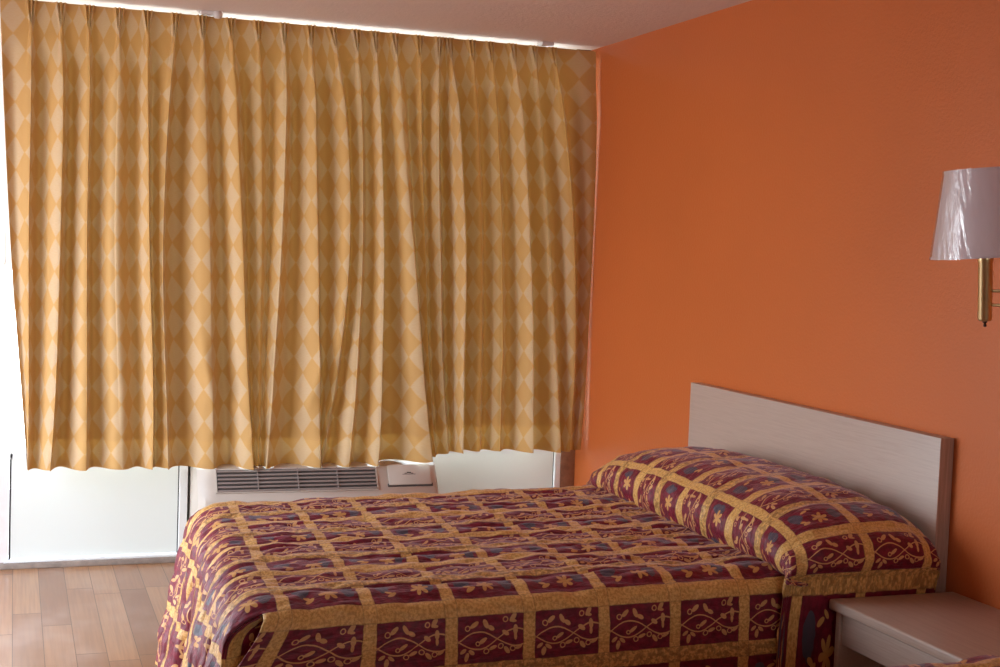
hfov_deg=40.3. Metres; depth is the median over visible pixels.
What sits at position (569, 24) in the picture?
ceiling
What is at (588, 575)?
quilt
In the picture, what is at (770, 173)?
wall
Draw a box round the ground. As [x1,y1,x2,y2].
[8,511,8,543]
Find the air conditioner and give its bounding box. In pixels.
[188,459,438,519]
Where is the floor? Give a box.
[0,563,174,666]
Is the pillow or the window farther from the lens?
the window
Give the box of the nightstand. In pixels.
[829,592,999,666]
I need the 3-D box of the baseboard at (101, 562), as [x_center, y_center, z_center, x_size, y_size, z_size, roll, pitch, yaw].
[-1.041,1.018,6.342,2.785,0.026,0.130,1,4,-20]
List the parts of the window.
sill, panel, frame, panel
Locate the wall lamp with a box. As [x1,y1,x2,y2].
[930,166,999,326]
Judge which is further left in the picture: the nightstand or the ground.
the ground
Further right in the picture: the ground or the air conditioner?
the air conditioner
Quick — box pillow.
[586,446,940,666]
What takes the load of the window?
in the wall at (6, 269)
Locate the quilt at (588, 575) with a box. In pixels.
[155,484,784,666]
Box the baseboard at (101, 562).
[0,556,175,569]
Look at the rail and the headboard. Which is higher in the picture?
the rail
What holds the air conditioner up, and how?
on the floor
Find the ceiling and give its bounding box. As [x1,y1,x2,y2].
[38,0,750,49]
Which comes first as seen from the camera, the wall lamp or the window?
the wall lamp
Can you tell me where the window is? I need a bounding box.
[3,0,575,562]
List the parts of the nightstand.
panel, drawer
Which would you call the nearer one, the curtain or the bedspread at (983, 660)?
the bedspread at (983, 660)
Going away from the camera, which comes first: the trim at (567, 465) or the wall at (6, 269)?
the wall at (6, 269)
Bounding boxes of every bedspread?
[155,446,940,666]
[892,655,999,666]
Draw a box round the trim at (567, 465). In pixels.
[560,49,590,486]
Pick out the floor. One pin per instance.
(106, 615)
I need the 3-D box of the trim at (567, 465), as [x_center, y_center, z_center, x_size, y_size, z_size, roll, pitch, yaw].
[0.344,-0.167,6.766,0.075,2.440,0.134,1,4,-20]
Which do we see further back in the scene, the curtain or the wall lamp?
the curtain
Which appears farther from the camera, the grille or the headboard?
the grille
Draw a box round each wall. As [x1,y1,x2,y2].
[0,16,11,562]
[574,0,999,609]
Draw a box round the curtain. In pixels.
[0,0,596,470]
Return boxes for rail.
[199,10,553,46]
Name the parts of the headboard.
headboard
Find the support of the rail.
attached to the ceiling
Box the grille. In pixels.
[215,466,378,493]

